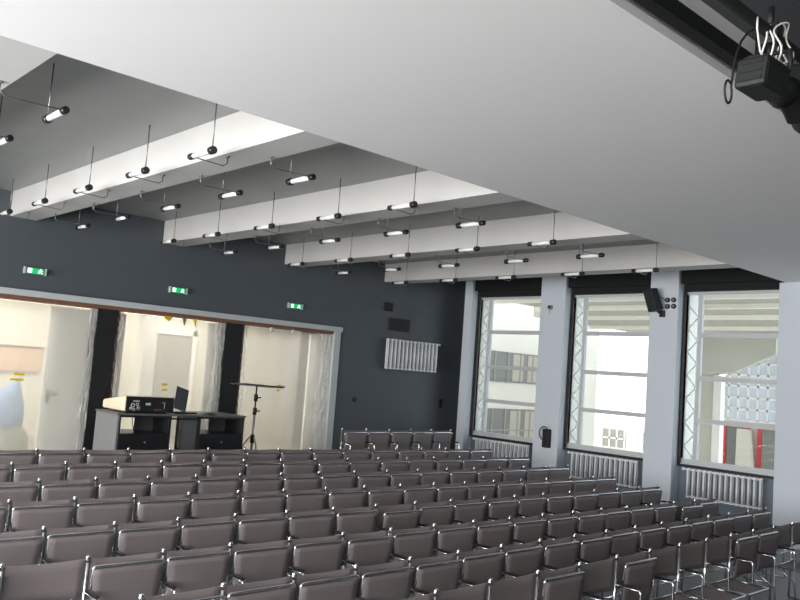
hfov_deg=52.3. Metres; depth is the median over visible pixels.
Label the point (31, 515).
chair
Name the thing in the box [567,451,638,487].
radiator
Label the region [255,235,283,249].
lamp
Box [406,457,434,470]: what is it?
chair
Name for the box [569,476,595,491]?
chair
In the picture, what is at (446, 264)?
lamp
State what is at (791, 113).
spotlight
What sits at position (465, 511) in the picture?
chair
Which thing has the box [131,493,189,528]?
chair
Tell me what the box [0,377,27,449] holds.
trash bag
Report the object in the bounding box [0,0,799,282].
ceiling
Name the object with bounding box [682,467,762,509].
radiator
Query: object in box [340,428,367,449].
chair
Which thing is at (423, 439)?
chair
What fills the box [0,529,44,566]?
chair
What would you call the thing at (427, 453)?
chair
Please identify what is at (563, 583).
chair
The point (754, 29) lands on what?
cable
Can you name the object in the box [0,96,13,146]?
lamp
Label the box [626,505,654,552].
chair
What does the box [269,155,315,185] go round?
lamp
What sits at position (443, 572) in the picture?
chair
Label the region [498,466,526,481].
chair
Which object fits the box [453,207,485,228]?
lamp
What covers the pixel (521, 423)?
window
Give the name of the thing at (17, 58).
ceiling beam
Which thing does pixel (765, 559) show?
chair
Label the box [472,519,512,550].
chair
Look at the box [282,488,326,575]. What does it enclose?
chair
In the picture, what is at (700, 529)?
chair
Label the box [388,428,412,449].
chair
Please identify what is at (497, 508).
chair
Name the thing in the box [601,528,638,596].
chair
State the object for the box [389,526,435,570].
chair
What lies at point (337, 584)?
chair
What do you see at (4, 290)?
trim
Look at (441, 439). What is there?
chair
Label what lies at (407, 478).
chair
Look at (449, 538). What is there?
chair
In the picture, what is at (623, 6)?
trim
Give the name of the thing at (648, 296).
grille
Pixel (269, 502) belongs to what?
chair
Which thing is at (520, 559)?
chair
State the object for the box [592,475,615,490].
chair
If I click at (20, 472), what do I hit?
chair
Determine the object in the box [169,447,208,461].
chair
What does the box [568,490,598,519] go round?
chair
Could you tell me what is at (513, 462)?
chair
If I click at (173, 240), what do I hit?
lamp
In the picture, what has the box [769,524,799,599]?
chair
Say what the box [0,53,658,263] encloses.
ceiling
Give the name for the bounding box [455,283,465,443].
wall
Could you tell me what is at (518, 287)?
blind
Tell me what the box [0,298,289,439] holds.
wall
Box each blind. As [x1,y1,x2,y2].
[469,277,541,444]
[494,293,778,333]
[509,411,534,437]
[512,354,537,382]
[563,272,650,460]
[677,268,783,478]
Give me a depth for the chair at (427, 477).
11.16 m
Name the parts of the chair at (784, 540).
backrest, seat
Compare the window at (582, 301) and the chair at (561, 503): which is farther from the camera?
the window at (582, 301)
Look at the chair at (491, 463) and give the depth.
13.20 m
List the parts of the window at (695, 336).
pane, lattice rod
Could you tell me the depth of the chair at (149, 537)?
6.59 m
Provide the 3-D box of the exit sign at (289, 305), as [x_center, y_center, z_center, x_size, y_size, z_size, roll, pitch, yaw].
[-2.027,0.120,15.709,0.334,0.104,0.088,9,-7,-42]
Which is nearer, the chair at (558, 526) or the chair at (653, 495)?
the chair at (558, 526)
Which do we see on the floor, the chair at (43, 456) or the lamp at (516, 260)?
the chair at (43, 456)
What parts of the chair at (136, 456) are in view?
backrest, seat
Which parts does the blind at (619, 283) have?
guide rail, rail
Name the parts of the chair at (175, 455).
seat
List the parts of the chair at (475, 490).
backrest, seat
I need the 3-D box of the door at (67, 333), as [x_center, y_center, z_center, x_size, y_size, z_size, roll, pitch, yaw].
[-5.357,1.370,12.958,0.640,2.490,0.126,9,-7,-42]
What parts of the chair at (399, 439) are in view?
backrest, seat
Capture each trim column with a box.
[128,314,158,428]
[281,330,316,445]
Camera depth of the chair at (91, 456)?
9.95 m
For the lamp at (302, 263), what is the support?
hanging from the ceiling at (111, 112)
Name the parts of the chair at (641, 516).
backrest, seat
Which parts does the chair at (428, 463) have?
backrest, seat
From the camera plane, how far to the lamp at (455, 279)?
15.48 m
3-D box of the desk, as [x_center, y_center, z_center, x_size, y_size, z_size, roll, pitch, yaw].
[-3.629,2.268,12.894,2.190,0.965,0.840,9,-7,-42]
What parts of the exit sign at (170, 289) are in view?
panel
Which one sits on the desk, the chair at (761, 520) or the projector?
the projector
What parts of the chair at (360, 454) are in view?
seat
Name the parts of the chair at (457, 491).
backrest, seat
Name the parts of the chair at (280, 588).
frame, seat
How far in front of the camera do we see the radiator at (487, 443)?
17.26 m
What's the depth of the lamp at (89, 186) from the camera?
9.32 m
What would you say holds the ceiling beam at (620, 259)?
attached to the ceiling at (111, 112)
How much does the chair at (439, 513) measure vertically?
0.870 m
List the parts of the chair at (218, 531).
frame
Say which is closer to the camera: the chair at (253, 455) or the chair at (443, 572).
the chair at (443, 572)
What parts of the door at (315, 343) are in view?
handle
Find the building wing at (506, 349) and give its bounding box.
[486,303,598,445]
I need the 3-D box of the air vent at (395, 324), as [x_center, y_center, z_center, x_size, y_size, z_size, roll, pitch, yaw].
[-0.015,0.543,17.598,0.580,0.270,0.061,9,-7,-42]
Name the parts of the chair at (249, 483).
seat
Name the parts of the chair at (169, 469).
seat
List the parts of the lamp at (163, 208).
bracket rod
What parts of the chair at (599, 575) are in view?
frame, armrest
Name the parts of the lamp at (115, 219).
bracket rod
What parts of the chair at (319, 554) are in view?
frame, armrest, backrest, seat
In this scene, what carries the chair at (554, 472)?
on the floor
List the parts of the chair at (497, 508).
seat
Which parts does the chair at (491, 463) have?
backrest, seat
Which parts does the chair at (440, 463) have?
seat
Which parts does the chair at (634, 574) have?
frame, armrest, backrest, seat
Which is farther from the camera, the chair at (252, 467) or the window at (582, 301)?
the window at (582, 301)
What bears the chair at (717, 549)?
on the floor
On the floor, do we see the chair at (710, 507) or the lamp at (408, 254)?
the chair at (710, 507)
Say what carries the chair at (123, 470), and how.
on the floor
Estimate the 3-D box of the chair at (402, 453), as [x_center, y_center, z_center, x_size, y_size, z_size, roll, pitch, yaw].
[0.181,2.814,13.064,0.552,0.870,0.301,9,-7,-40]
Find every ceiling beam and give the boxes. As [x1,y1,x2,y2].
[0,35,56,89]
[10,111,339,220]
[163,170,521,246]
[285,212,645,266]
[384,243,737,283]
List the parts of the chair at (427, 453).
seat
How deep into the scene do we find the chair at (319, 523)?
7.71 m
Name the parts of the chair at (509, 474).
seat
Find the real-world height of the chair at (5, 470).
0.870 m
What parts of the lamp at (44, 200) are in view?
ceiling rod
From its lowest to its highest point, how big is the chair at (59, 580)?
0.870 m
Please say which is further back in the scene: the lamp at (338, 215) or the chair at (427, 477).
the chair at (427, 477)
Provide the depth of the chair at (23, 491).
7.64 m
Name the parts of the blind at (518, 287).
guide rail, rail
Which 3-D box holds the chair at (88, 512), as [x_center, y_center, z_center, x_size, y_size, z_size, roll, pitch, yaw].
[-2.647,2.200,7.281,0.552,0.870,0.301,9,-7,-40]
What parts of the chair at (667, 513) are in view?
backrest, seat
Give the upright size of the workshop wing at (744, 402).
10.000 m
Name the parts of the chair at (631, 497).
seat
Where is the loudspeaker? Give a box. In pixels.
[643,288,664,316]
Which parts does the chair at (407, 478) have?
seat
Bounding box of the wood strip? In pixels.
[0,293,333,333]
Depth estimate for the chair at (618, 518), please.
9.64 m
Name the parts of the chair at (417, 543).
frame, backrest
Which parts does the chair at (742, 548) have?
backrest, seat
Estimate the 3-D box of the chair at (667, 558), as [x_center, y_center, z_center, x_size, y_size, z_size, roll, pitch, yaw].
[2.476,2.628,7.132,0.552,0.870,0.443,9,-7,-44]
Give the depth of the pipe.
3.98 m
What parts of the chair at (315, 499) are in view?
backrest, seat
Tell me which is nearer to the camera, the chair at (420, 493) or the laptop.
the chair at (420, 493)
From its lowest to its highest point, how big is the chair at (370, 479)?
0.870 m
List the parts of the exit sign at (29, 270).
panel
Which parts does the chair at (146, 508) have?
frame, seat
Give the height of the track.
0.320 m
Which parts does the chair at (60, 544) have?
frame, armrest, backrest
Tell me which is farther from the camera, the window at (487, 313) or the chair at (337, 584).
the window at (487, 313)
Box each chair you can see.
[0,450,36,463]
[0,464,11,481]
[0,480,38,501]
[0,502,8,532]
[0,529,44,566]
[0,559,84,599]
[4,498,74,534]
[9,461,65,482]
[35,447,84,463]
[36,477,96,500]
[39,524,115,582]
[64,461,115,481]
[71,496,134,529]
[82,552,164,599]
[83,447,129,463]
[94,476,148,500]
[111,520,179,556]
[114,460,161,481]
[127,447,169,462]
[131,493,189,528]
[138,586,226,599]
[147,475,196,501]
[158,545,230,599]
[160,459,204,479]
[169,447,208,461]
[175,516,236,554]
[187,491,238,518]
[194,474,240,498]
[203,459,245,480]
[207,447,247,463]
[220,576,295,599]
[226,540,291,584]
[228,512,288,584]
[237,489,285,514]
[239,472,282,491]
[243,447,279,460]
[243,458,281,474]
[277,447,311,462]
[279,458,315,479]
[280,471,320,543]
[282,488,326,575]
[285,509,334,544]
[286,535,345,582]
[292,567,359,599]
[309,447,342,459]
[314,458,349,478]
[318,471,355,490]
[324,486,366,515]
[332,506,377,568]
[339,447,370,459]
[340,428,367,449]
[340,530,394,573]
[347,457,379,471]
[353,470,389,487]
[353,560,414,599]
[363,485,403,509]
[365,428,389,449]
[368,447,397,458]
[374,503,421,538]
[377,457,408,471]
[386,469,420,485]
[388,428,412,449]
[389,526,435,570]
[395,447,422,458]
[399,483,436,508]
[403,593,432,599]
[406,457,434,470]
[408,553,463,598]
[410,429,432,450]
[413,500,454,529]
[417,468,448,486]
[421,447,447,458]
[430,429,458,448]
[432,482,467,554]
[432,522,476,555]
[433,456,461,469]
[433,582,487,599]
[445,447,469,457]
[446,467,476,485]
[449,498,486,524]
[456,547,504,596]
[458,456,485,469]
[464,481,495,504]
[468,447,491,458]
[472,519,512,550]
[473,467,502,486]
[482,456,507,470]
[483,496,518,520]
[487,573,535,599]
[493,479,523,498]
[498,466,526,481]
[499,541,543,582]
[505,455,529,469]
[508,515,546,544]
[510,494,546,545]
[520,478,549,495]
[523,466,548,480]
[534,565,584,599]
[538,536,578,571]
[541,512,577,539]
[542,492,572,514]
[544,477,572,539]
[545,464,569,478]
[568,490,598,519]
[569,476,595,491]
[572,510,605,535]
[573,532,611,599]
[577,558,614,599]
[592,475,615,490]
[593,489,619,509]
[600,507,630,531]
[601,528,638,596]
[613,551,657,599]
[616,487,641,507]
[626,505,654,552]
[634,524,665,597]
[638,484,672,505]
[648,545,705,599]
[650,503,677,577]
[656,520,690,597]
[673,501,702,542]
[676,540,745,599]
[681,517,712,590]
[694,497,727,568]
[703,535,768,596]
[707,514,734,577]
[724,511,752,581]
[728,531,758,599]
[743,507,784,582]
[748,527,778,599]
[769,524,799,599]
[787,521,799,599]
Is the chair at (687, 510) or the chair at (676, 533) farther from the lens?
the chair at (687, 510)
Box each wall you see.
[0,189,465,451]
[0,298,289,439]
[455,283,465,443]
[470,437,773,527]
[698,333,777,462]
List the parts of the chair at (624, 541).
frame, backrest, seat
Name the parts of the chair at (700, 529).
backrest, seat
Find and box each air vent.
[384,302,392,310]
[389,318,409,331]
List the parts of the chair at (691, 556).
frame, backrest, armrest, seat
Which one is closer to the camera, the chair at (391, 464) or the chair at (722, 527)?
the chair at (722, 527)
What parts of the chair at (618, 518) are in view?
seat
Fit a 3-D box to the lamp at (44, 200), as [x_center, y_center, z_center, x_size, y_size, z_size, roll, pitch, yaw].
[-4.472,-1.446,10.569,0.427,0.506,0.442,9,-7,-42]
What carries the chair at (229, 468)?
on the floor
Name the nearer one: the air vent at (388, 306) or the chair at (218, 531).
the chair at (218, 531)
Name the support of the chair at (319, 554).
on the floor
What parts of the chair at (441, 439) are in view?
backrest, seat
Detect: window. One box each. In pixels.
[472,296,540,442]
[566,293,648,457]
[680,290,778,475]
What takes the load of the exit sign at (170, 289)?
attached to the wall at (126, 260)
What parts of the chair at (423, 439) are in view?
backrest, seat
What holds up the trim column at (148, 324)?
on the floor
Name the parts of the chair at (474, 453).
backrest, seat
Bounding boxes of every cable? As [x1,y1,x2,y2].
[723,28,755,103]
[756,16,794,64]
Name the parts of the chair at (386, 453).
backrest, seat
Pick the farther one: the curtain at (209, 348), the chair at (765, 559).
the curtain at (209, 348)
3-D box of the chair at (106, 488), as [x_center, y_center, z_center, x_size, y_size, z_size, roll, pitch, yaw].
[-2.807,2.226,8.212,0.552,0.870,0.301,9,-7,-41]
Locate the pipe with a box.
[717,0,799,63]
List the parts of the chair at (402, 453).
seat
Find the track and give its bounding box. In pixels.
[633,0,766,69]
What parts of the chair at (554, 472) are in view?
backrest, seat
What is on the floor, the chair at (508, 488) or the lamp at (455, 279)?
the chair at (508, 488)
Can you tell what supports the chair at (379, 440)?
on the floor
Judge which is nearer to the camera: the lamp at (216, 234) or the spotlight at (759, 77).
the spotlight at (759, 77)
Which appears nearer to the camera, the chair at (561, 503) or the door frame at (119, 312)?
the chair at (561, 503)
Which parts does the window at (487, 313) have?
pane, lattice rod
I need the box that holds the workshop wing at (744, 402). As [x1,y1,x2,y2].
[722,356,776,469]
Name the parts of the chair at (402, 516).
frame, backrest, seat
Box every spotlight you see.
[734,6,799,108]
[781,59,799,133]
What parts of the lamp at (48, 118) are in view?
bracket rod, ceiling rod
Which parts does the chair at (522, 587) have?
frame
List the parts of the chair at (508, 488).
seat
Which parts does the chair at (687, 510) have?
backrest, seat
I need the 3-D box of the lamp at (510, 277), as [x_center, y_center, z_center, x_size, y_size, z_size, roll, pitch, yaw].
[2.023,-0.597,14.616,0.427,0.506,0.442,9,-7,-42]
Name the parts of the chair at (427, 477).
seat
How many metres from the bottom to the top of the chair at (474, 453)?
0.870 m
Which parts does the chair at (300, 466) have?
backrest, seat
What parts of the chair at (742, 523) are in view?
backrest, seat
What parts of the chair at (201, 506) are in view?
frame, seat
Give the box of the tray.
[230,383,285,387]
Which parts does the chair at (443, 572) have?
frame, armrest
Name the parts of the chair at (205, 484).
seat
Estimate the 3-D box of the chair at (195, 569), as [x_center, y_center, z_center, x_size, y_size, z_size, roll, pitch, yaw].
[-1.467,2.250,5.932,0.552,0.870,0.301,9,-7,-42]
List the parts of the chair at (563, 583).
frame, seat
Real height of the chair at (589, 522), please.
0.870 m
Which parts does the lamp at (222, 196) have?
bracket rod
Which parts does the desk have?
panel, drawer, panel, grey panel, panel, drawer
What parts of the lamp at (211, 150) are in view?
bracket rod, ceiling rod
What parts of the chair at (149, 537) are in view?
frame, armrest, seat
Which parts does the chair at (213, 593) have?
frame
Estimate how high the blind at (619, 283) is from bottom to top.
3.560 m
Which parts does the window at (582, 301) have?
pane, lattice rod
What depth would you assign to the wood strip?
13.78 m
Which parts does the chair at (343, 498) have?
backrest, seat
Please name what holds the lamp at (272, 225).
hanging from the ceiling at (111, 112)
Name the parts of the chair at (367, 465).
backrest, seat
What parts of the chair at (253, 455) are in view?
backrest, seat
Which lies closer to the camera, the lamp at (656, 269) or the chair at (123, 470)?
the chair at (123, 470)
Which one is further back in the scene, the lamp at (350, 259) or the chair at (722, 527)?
the lamp at (350, 259)
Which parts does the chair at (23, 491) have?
backrest, seat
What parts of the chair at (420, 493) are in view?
backrest, seat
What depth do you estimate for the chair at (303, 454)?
11.73 m
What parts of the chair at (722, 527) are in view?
backrest, seat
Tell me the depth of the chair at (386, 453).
12.78 m
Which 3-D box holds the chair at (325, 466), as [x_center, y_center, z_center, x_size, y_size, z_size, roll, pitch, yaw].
[-0.893,2.578,10.992,0.552,0.870,0.301,9,-7,-41]
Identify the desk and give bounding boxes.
[92,409,245,451]
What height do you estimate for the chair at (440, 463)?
0.870 m
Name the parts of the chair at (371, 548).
frame, seat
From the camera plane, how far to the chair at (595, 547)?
7.85 m
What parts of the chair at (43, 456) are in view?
seat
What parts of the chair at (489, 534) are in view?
frame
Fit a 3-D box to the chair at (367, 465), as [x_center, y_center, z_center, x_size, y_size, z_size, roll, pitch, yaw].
[-0.480,2.642,11.349,0.552,0.870,0.301,9,-7,-41]
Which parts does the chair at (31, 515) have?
frame, seat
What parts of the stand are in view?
clamp knob, clamp knob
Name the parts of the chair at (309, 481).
backrest, seat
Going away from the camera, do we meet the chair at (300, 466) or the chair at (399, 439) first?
the chair at (300, 466)
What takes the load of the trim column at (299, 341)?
on the floor
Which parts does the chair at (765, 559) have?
backrest, seat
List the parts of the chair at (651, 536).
frame, backrest, seat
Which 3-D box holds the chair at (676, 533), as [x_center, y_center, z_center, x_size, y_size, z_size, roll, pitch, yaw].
[3.093,2.869,8.930,0.552,0.870,0.301,9,-7,-43]
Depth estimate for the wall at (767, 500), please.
14.25 m
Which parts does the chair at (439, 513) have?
frame, seat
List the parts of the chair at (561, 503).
seat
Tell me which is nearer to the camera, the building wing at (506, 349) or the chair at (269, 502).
the chair at (269, 502)
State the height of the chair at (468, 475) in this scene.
0.870 m
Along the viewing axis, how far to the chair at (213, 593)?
4.97 m
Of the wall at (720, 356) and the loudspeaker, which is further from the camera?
the wall at (720, 356)
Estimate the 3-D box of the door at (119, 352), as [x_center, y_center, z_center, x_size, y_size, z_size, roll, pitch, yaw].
[-4.742,1.467,13.522,0.200,2.490,0.126,9,-7,-42]
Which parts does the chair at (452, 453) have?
backrest, seat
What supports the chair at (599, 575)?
on the floor
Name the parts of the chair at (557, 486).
backrest, seat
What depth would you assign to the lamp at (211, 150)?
7.30 m
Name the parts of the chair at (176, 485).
backrest, seat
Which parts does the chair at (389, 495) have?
backrest, seat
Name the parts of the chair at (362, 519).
frame, backrest, seat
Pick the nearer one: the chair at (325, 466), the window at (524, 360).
the chair at (325, 466)
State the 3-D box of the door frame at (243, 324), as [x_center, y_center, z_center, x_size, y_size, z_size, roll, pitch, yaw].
[-3.033,1.710,14.939,0.050,2.535,0.200,9,-7,-42]
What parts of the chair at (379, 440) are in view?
backrest, seat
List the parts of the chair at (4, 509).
backrest, seat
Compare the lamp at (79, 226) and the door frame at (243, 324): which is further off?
the door frame at (243, 324)
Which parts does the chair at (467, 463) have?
seat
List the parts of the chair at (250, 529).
frame, backrest, seat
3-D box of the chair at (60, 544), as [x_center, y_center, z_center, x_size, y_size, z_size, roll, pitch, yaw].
[-2.438,2.153,6.172,0.552,0.870,0.301,9,-7,-42]
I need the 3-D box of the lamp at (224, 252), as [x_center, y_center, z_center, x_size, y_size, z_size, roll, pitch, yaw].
[-3.059,-1.051,13.725,0.537,0.506,0.442,9,-7,-42]
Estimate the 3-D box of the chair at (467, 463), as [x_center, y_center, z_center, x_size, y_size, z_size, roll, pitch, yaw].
[1.172,2.898,12.779,0.552,0.870,0.301,9,-7,-41]
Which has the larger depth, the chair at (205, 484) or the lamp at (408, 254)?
the lamp at (408, 254)
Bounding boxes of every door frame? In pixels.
[108,311,120,408]
[236,324,244,414]
[324,331,340,449]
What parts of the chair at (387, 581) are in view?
frame, seat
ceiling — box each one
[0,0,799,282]
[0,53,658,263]
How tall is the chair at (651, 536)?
0.870 m
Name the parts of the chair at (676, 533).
backrest, seat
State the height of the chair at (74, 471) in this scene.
0.870 m
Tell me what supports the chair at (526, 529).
on the floor
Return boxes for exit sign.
[22,266,46,275]
[168,286,187,294]
[287,303,302,309]
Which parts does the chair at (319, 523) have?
frame, seat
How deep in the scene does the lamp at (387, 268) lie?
14.48 m
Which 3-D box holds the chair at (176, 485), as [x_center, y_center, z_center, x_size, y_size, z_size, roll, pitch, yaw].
[-2.395,2.290,8.570,0.552,0.870,0.301,9,-7,-41]
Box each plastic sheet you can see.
[10,308,97,449]
[109,312,225,429]
[235,325,331,449]
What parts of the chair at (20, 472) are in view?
frame, seat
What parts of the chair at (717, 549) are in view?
frame, backrest, armrest, seat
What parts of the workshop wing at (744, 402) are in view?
door glass, door frame, door frame, door glass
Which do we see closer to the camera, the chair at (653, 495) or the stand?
the chair at (653, 495)
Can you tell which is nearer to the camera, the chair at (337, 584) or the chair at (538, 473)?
the chair at (337, 584)
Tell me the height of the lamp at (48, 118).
0.506 m
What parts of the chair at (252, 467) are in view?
seat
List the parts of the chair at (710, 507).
backrest, seat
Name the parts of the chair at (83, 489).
frame, seat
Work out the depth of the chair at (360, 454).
12.43 m
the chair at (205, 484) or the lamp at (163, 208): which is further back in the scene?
the lamp at (163, 208)
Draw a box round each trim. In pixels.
[0,287,342,331]
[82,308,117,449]
[217,322,242,413]
[602,0,783,116]
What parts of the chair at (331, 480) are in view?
seat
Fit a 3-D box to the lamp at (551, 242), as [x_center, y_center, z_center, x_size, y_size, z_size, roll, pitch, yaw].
[2.012,-0.943,10.861,0.427,0.506,0.442,9,-7,-42]
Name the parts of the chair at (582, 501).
backrest, seat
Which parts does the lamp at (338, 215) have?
ceiling rod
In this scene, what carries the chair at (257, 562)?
on the floor
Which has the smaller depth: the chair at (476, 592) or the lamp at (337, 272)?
the chair at (476, 592)
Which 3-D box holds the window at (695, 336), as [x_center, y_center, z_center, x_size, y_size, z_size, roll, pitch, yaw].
[5.735,1.371,14.033,0.160,3.140,1.925,9,-7,-42]
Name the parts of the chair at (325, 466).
backrest, seat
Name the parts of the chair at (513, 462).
backrest, seat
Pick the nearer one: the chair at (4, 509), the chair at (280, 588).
the chair at (280, 588)
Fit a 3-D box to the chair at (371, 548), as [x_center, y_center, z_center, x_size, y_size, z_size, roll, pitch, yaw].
[-0.247,2.441,7.026,0.552,0.870,0.301,9,-7,-42]
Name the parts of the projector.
panel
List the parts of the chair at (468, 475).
backrest, seat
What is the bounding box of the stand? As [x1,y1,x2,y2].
[230,383,285,449]
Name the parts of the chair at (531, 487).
seat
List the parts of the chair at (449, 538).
frame, seat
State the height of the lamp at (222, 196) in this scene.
0.506 m
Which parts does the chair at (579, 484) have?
backrest, seat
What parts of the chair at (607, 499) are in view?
backrest, seat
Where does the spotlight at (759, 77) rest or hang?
hanging from the pipe
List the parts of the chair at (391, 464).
seat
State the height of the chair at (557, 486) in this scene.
0.870 m
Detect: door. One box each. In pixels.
[34,306,89,451]
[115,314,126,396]
[151,327,197,439]
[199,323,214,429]
[300,334,321,450]
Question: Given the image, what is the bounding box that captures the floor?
[28,440,799,599]
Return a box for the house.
[593,421,644,452]
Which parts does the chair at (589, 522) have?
frame, backrest, seat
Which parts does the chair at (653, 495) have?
backrest, seat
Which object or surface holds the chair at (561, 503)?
on the floor
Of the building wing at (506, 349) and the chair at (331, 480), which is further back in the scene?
the building wing at (506, 349)
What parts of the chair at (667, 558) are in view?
frame, armrest, backrest, seat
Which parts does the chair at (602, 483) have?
backrest, seat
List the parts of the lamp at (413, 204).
ceiling rod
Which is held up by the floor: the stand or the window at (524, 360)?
the stand
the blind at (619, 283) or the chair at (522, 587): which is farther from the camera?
the blind at (619, 283)
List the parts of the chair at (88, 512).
frame, seat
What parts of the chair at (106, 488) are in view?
seat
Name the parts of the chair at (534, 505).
frame, backrest, seat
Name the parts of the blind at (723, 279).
guide rail, rail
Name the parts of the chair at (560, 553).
frame, armrest, seat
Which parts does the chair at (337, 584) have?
frame, seat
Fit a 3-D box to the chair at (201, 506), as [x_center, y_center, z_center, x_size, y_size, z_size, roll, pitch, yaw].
[-1.819,2.328,7.995,0.552,0.870,0.301,9,-7,-40]
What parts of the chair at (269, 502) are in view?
seat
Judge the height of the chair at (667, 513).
0.870 m
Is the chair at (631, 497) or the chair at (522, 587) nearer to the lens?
the chair at (522, 587)
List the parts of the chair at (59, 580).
frame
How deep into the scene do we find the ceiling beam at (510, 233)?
12.24 m
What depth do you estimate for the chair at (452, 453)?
13.86 m
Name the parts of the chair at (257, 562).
frame, armrest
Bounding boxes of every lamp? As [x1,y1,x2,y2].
[0,63,69,123]
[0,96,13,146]
[0,178,29,218]
[31,164,65,209]
[54,209,90,229]
[73,147,109,197]
[92,199,130,221]
[125,125,164,183]
[139,187,180,211]
[160,212,184,246]
[187,103,229,165]
[199,172,242,199]
[202,203,228,240]
[209,242,237,254]
[253,192,280,233]
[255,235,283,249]
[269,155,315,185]
[288,238,307,267]
[310,228,340,243]
[316,178,344,224]
[329,264,351,274]
[334,232,354,264]
[377,218,408,236]
[378,260,400,271]
[387,166,417,214]
[389,227,410,259]
[392,260,407,285]
[435,255,459,267]
[439,260,457,283]
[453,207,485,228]
[455,216,479,254]
[495,251,515,280]
[504,249,528,263]
[527,211,556,248]
[561,245,584,277]
[576,243,604,258]
[631,242,658,274]
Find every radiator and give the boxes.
[384,338,440,372]
[472,437,529,458]
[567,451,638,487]
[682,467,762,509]
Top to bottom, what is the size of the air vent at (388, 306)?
0.180 m
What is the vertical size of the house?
2.100 m
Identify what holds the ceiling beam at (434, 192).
attached to the ceiling at (111, 112)
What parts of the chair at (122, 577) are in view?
frame, armrest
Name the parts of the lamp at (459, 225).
bracket rod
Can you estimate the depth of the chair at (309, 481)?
9.71 m
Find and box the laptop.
[173,386,196,413]
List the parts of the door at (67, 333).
handle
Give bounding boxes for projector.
[103,395,174,413]
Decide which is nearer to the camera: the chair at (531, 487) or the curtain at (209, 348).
the chair at (531, 487)
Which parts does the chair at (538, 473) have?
seat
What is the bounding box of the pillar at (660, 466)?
[455,270,799,549]
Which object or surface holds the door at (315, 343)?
in the wall at (126, 260)
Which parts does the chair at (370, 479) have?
seat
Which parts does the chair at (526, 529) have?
frame, seat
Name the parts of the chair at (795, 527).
backrest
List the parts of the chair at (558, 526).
frame, seat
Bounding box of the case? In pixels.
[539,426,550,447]
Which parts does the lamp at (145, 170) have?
ceiling rod, bracket rod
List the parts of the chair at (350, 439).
frame, backrest, seat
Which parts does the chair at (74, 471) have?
seat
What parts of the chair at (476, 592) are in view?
frame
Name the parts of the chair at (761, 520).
frame, backrest, seat, frame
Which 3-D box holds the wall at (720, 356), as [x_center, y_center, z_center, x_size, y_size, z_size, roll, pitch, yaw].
[7.381,3.496,18.418,0.250,5.500,2.150,9,-7,-42]
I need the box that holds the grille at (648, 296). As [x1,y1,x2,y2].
[643,289,655,310]
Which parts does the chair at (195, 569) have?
frame, armrest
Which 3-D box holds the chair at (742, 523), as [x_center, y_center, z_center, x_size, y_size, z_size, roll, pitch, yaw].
[4.282,3.060,10.057,0.552,0.870,0.301,9,-7,-43]
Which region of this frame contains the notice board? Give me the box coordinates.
[0,344,44,371]
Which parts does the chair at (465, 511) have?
frame, seat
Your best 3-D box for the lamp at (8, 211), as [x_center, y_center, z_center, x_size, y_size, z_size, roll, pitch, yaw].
[-5.401,-1.421,11.576,0.427,0.506,0.442,9,-7,-42]
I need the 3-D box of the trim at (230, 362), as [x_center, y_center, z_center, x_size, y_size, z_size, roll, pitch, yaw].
[-3.190,1.687,14.808,0.350,2.535,0.280,9,-7,-42]
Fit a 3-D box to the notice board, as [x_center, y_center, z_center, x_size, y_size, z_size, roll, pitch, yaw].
[-7.914,1.091,15.733,1.960,0.500,0.080,9,-7,-42]
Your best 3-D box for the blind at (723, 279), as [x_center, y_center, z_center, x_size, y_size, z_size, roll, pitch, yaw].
[5.618,1.152,13.938,0.210,3.560,1.765,9,-7,-42]
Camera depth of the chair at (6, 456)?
9.32 m
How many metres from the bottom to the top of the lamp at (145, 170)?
0.506 m
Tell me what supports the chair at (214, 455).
on the floor
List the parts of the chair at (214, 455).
backrest, seat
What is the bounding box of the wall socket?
[438,399,441,407]
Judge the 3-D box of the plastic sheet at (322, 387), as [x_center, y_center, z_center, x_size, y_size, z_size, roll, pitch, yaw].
[-2.238,1.805,15.582,2.110,2.580,0.114,9,-7,-42]
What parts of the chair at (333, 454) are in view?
seat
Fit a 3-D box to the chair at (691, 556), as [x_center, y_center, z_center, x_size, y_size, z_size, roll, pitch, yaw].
[2.867,2.693,7.513,0.552,0.870,0.443,9,-7,-44]
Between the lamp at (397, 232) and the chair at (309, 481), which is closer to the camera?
the chair at (309, 481)
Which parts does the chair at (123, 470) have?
seat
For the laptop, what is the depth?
13.02 m
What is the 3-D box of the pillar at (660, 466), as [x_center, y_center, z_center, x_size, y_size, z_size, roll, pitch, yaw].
[7.284,1.752,12.347,0.750,4.840,16.750,9,-7,-42]
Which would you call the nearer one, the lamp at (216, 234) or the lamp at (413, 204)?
the lamp at (413, 204)
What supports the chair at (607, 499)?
on the floor
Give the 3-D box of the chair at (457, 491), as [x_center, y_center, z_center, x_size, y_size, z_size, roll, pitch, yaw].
[0.662,2.713,10.136,0.552,0.870,0.301,9,-7,-40]
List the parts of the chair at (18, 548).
backrest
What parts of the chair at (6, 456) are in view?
backrest, seat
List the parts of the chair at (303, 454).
seat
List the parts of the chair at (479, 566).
frame, armrest, backrest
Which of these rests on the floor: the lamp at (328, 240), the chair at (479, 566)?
the chair at (479, 566)
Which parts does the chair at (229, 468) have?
backrest, seat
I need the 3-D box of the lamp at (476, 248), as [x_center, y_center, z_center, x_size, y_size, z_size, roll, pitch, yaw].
[1.111,-0.919,11.838,0.427,0.506,0.442,9,-7,-42]
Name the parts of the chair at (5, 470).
backrest, seat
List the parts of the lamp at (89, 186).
ceiling rod, bracket rod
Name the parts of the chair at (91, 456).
seat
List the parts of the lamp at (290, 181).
bracket rod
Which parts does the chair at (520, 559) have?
frame, armrest, seat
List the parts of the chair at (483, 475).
backrest, seat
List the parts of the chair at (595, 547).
frame, backrest, seat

